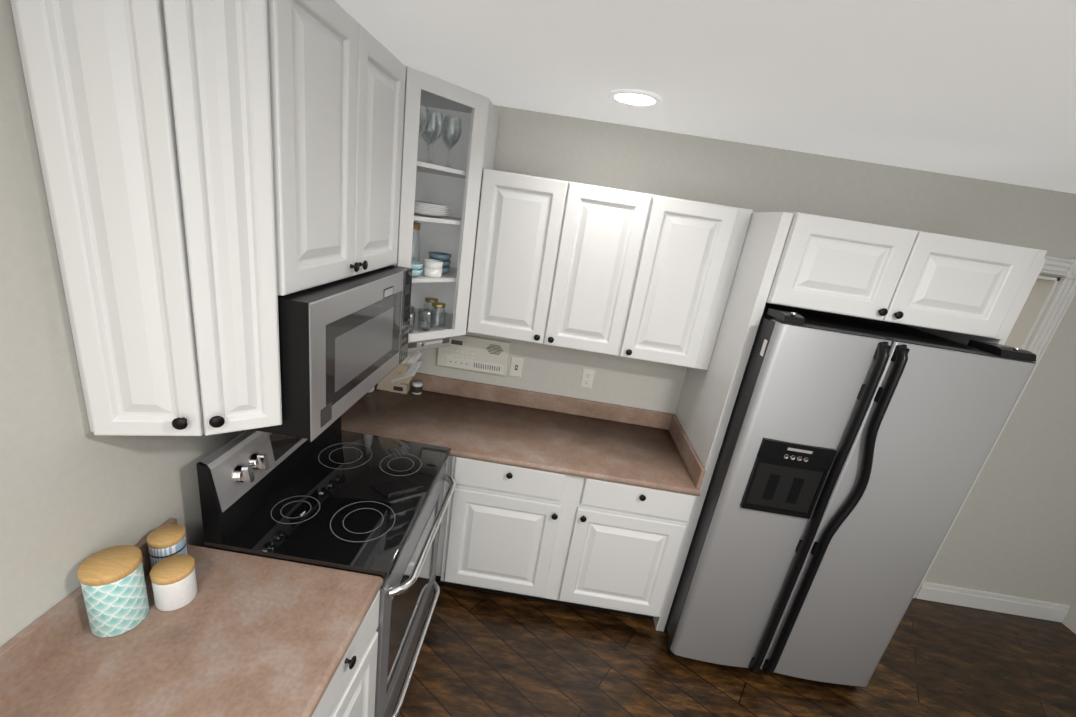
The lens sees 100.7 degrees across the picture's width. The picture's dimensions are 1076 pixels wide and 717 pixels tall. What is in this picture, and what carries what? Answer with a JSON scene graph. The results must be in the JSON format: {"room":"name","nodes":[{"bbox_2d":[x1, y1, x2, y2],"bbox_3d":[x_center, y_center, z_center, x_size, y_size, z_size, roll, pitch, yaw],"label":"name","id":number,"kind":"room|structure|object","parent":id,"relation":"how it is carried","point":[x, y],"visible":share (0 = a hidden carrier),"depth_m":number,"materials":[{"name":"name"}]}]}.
{"room":"kitchen","nodes":[
{"label":"kitchen","id":0,"kind":"room"},
{"bbox_2d":[0,0,245,646],"bbox_3d":[-1.169,0.468,0.564,0.120,2.500,4.330,9,18,1],"label":"wall","id":1,"kind":"structure","parent":0,"point":[75,492],"depth_m":0.95,"materials":[{"name":"paint"}]},
{"bbox_2d":[10,0,281,435],"bbox_3d":[-0.791,-0.324,0.952,0.363,1.067,0.192,9,18,1],"label":"upper cabinet","id":2,"kind":"object","parent":1,"relation":"attached to","point":[152,124],"visible":1,"depth_m":0.93,"materials":[{"name":"white wood"}]},
{"bbox_2d":[267,0,405,295],"bbox_3d":[-0.720,-0.633,1.361,0.394,0.720,0.776,9,18,1],"label":"upper cabinet","id":3,"kind":"object","parent":1,"relation":"attached to","point":[337,81],"visible":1,"depth_m":1.21,"materials":[{"name":"white wood"}]},
{"bbox_2d":[249,265,412,441],"bbox_3d":[-0.782,-0.103,1.535,0.435,0.393,0.770,9,18,1],"label":"microwave","id":4,"kind":"object","parent":3,"relation":"attached to","point":[343,344],"visible":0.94,"depth_m":1.29,"materials":[{"name":"silver metal"}]},
{"bbox_2d":[394,66,499,341],"bbox_3d":[-0.592,-0.671,2.097,0.618,1.070,0.649,9,18,1],"label":"upper cabinet","id":5,"kind":"object","parent":1,"relation":"attached to","point":[459,187],"visible":0.42,"depth_m":2.12,"materials":[{"name":"white wood"}]},
{"bbox_2d":[412,221,420,261],"bbox_3d":[-0.593,-0.538,2.119,0.068,0.241,0.071,9,18,1],"label":"bottle","id":6,"kind":"object","parent":5,"relation":"in","point":[416,226],"visible":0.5,"depth_m":2.10,"materials":[{"name":"clear glass"}]},
{"bbox_2d":[411,260,422,276],"bbox_3d":[-0.580,-0.405,2.014,0.120,0.060,0.120,9,18,1],"label":"bowl","id":7,"kind":"object","parent":5,"relation":"in","point":[417,269],"visible":0.44,"depth_m":1.99,"materials":[{"name":"teal ceramic"}]},
{"bbox_2d":[409,306,432,332],"bbox_3d":[-0.574,-0.176,2.095,0.165,0.105,0.072,-10,26,-44],"label":"glass","id":8,"kind":"object","parent":5,"relation":"in","point":[421,316],"visible":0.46,"depth_m":2.06,"materials":[{"name":"clear glass"}]},
{"bbox_2d":[408,337,451,351],"bbox_3d":[-0.616,-0.108,2.206,0.253,0.064,0.293,23,23,37],"label":"under-cabinet radio","id":9,"kind":"object","parent":5,"relation":"attached to","point":[428,344],"visible":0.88,"depth_m":2.14,"materials":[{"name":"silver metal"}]},
{"bbox_2d":[414,201,450,216],"bbox_3d":[-0.536,-0.684,2.031,0.268,0.056,0.268,9,18,1],"label":"plate stack","id":10,"kind":"object","parent":5,"relation":"in","point":[421,208],"visible":0.56,"depth_m":1.95,"materials":[{"name":"white ceramic"}]},
{"bbox_2d":[423,259,442,277],"bbox_3d":[-0.493,-0.422,2.088,0.090,0.072,0.090,9,18,1],"label":"ramekin","id":11,"kind":"object","parent":5,"relation":"in","point":[432,268],"visible":1,"depth_m":2.06,"materials":[{"name":"white ceramic"}]},
{"bbox_2d":[422,297,445,329],"bbox_3d":[-0.521,-0.227,2.239,0.078,0.128,0.182,-3,22,-32],"label":"jar","id":12,"kind":"object","parent":5,"relation":"in","point":[436,305],"visible":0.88,"depth_m":2.23,"materials":[{"name":"clear glass"}]},
{"bbox_2d":[428,252,451,273],"bbox_3d":[-0.488,-0.471,2.203,0.114,0.094,0.114,9,18,1],"label":"bowl","id":13,"kind":"object","parent":5,"relation":"in","point":[444,258],"visible":0.62,"depth_m":2.17,"materials":[{"name":"blue ceramic"}]},
{"bbox_2d":[334,0,1075,193],"bbox_3d":[1.443,-0.695,1.189,5.255,0.060,6.910,9,18,1],"label":"ceiling","id":14,"kind":"structure","parent":0,"point":[982,89],"depth_m":1.28,"materials":[{"name":"paint"}]},
{"bbox_2d":[609,89,660,106],"bbox_3d":[0.371,-0.994,1.705,0.200,0.012,0.200,9,18,1],"label":"recessed light","id":15,"kind":"object","parent":14,"relation":"in","point":[636,97],"visible":1,"depth_m":1.69,"materials":[{"name":"paint"}]},
{"bbox_2d":[392,583,1075,716],"bbox_3d":[1.069,1.709,1.984,5.255,0.060,6.910,9,18,1],"label":"floor","id":16,"kind":"structure","parent":0,"point":[486,654],"depth_m":2.25,"materials":[{"name":"brown wood"}]},
{"bbox_2d":[196,416,455,716],"bbox_3d":[-0.736,0.804,1.833,0.638,1.206,0.768,9,18,1],"label":"range","id":17,"kind":"object","parent":16,"relation":"on","point":[333,496],"visible":0.69,"depth_m":1.59,"materials":[{"name":"black glass"}]},
{"bbox_2d":[312,590,379,716],"bbox_3d":[-0.884,1.201,1.095,0.660,0.878,0.887,9,18,1],"label":"base cabinet","id":18,"kind":"object","parent":16,"relation":"on","point":[350,690],"visible":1,"depth_m":1.29,"materials":[{"name":"white wood"}]},
{"bbox_2d":[0,518,382,716],"bbox_3d":[-0.818,0.740,0.882,0.648,0.137,1.004,9,18,1],"label":"countertop","id":19,"kind":"structure","parent":18,"relation":"on","point":[242,635],"depth_m":1.07,"materials":[{"name":"laminate"}]},
{"bbox_2d":[77,545,148,637],"bbox_3d":[-1.040,0.572,1.099,0.112,0.182,0.112,9,18,1],"label":"canister","id":20,"kind":"object","parent":19,"relation":"on","point":[113,586],"visible":1,"depth_m":1.07,"materials":[{"name":"teal ceramic"}]},
{"bbox_2d":[147,524,187,567],"bbox_3d":[-1.041,0.547,1.257,0.082,0.130,0.082,9,18,1],"label":"striped canister","id":21,"kind":"object","parent":19,"relation":"on","point":[165,541],"visible":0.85,"depth_m":1.23,"materials":[{"name":"grey"}]},
{"bbox_2d":[150,554,196,610],"bbox_3d":[-0.965,0.595,1.185,0.092,0.106,0.092,9,18,1],"label":"canister","id":22,"kind":"object","parent":19,"relation":"on","point":[173,581],"visible":1,"depth_m":1.16,"materials":[{"name":"white ceramic"}]},
{"bbox_2d":[435,456,458,583],"bbox_3d":[-0.776,0.730,2.568,0.683,0.878,0.629,9,18,1],"label":"base cabinet","id":23,"kind":"object","parent":16,"relation":"on","point":[452,462],"depth_m":2.31,"materials":[{"name":"white wood"}]},
{"bbox_2d":[341,373,705,495],"bbox_3d":[-0.124,0.347,2.396,1.852,0.137,0.646,9,18,1],"label":"countertop","id":24,"kind":"structure","parent":23,"relation":"on","point":[614,443],"depth_m":2.39,"materials":[{"name":"laminate"}]},
{"bbox_2d":[376,351,422,393],"bbox_3d":[-0.806,0.048,2.608,0.244,0.296,0.091,9,18,1],"label":"knife block","id":25,"kind":"object","parent":24,"relation":"on","point":[398,378],"visible":0.75,"depth_m":2.60,"materials":[{"name":"brown wood"}]},
{"bbox_2d":[412,380,422,394],"bbox_3d":[-0.716,0.171,2.643,0.061,0.071,0.061,9,18,1],"label":"candle jar","id":26,"kind":"object","parent":24,"relation":"on","point":[417,385],"visible":0.94,"depth_m":2.62,"materials":[{"name":"white glass"}]},
{"bbox_2d":[445,457,578,602],"bbox_3d":[-0.151,0.830,2.560,0.583,0.878,0.629,9,18,1],"label":"base cabinet","id":27,"kind":"object","parent":16,"relation":"on","point":[509,524],"depth_m":2.24,"materials":[{"name":"white wood"}]},
{"bbox_2d":[555,477,695,618],"bbox_3d":[0.427,0.922,2.552,0.586,0.878,0.629,9,18,1],"label":"base cabinet","id":28,"kind":"object","parent":16,"relation":"on","point":[595,544],"depth_m":2.23,"materials":[{"name":"white wood"}]},
{"bbox_2d":[653,212,793,631],"bbox_3d":[0.834,0.361,2.358,0.043,2.172,0.603,9,18,1],"label":"panel","id":29,"kind":"object","parent":16,"relation":"on","point":[706,403],"visible":0.62,"depth_m":2.04,"materials":[{"name":"white wood"}]},
{"bbox_2d":[666,302,1035,686],"bbox_3d":[1.289,0.650,2.275,0.990,1.814,0.816,9,18,1],"label":"refrigerator","id":30,"kind":"object","parent":16,"relation":"on","point":[853,454],"visible":1,"depth_m":1.88,"materials":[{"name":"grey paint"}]},
{"bbox_2d":[903,258,1046,344],"bbox_3d":[1.827,0.529,2.350,0.026,2.150,0.598,9,18,1],"label":"panel","id":31,"kind":"object","parent":16,"relation":"on","point":[961,338],"visible":0.12,"depth_m":1.94,"materials":[{"name":"white wood"}]},
{"bbox_2d":[416,105,1075,604],"bbox_3d":[1.325,0.167,2.647,4.895,2.500,0.120,9,18,1],"label":"wall","id":32,"kind":"structure","parent":0,"point":[1012,531],"depth_m":2.30,"materials":[{"name":"paint"}]},
{"bbox_2d":[436,335,510,376],"bbox_3d":[-0.380,-0.026,2.615,0.422,0.211,0.032,9,18,1],"label":"intercom","id":33,"kind":"object","parent":32,"relation":"attached to","point":[477,354],"visible":0.96,"depth_m":2.60,"materials":[{"name":"beige plastic"}]},
{"bbox_2d":[509,357,523,376],"bbox_3d":[-0.128,0.053,2.634,0.072,0.118,0.013,9,18,1],"label":"switch plate","id":34,"kind":"object","parent":32,"relation":"attached to","point":[516,366],"visible":1,"depth_m":2.63,"materials":[{"name":"white plastic"}]},
{"bbox_2d":[580,368,594,388],"bbox_3d":[0.293,0.120,2.630,0.072,0.118,0.008,9,18,1],"label":"electrical outlet","id":35,"kind":"object","parent":32,"relation":"attached to","point":[587,378],"visible":1,"depth_m":2.63,"materials":[{"name":"white plastic"}]},
{"bbox_2d":[467,168,752,369],"bbox_3d":[0.313,-0.441,2.265,1.233,0.781,0.355,9,18,1],"label":"upper cabinet","id":36,"kind":"object","parent":32,"relation":"attached to","point":[607,270],"visible":1,"depth_m":2.11,"materials":[{"name":"white wood"}]},
{"bbox_2d":[766,212,1046,339],"bbox_3d":[1.467,-0.407,2.041,0.968,0.360,0.660,9,18,1],"label":"upper cabinet","id":37,"kind":"object","parent":32,"relation":"attached to","point":[974,287],"visible":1,"depth_m":1.75,"materials":[{"name":"white wood"}]},
{"bbox_2d":[915,581,1069,621],"bbox_3d":[2.973,1.595,2.923,0.956,0.133,0.021,9,18,1],"label":"baseboard","id":38,"kind":"structure","parent":32,"relation":"attached to","point":[995,602],"depth_m":2.91,"materials":[{"name":"white wood"}]},
{"bbox_2d":[913,256,1075,597],"bbox_3d":[2.222,0.457,2.662,0.876,2.212,0.157,9,18,1],"label":"door frame","id":39,"kind":"structure","parent":32,"relation":"attached to","point":[1040,300],"depth_m":2.37,"materials":[{"name":"white wood"}]},
{"bbox_2d":[1061,594,1075,633],"bbox_3d":[3.546,1.222,0.500,0.120,2.500,4.330,9,18,1],"label":"wall","id":40,"kind":"structure","parent":0,"point":[1069,621],"depth_m":2.88,"materials":[{"name":"paint"}]}
]}

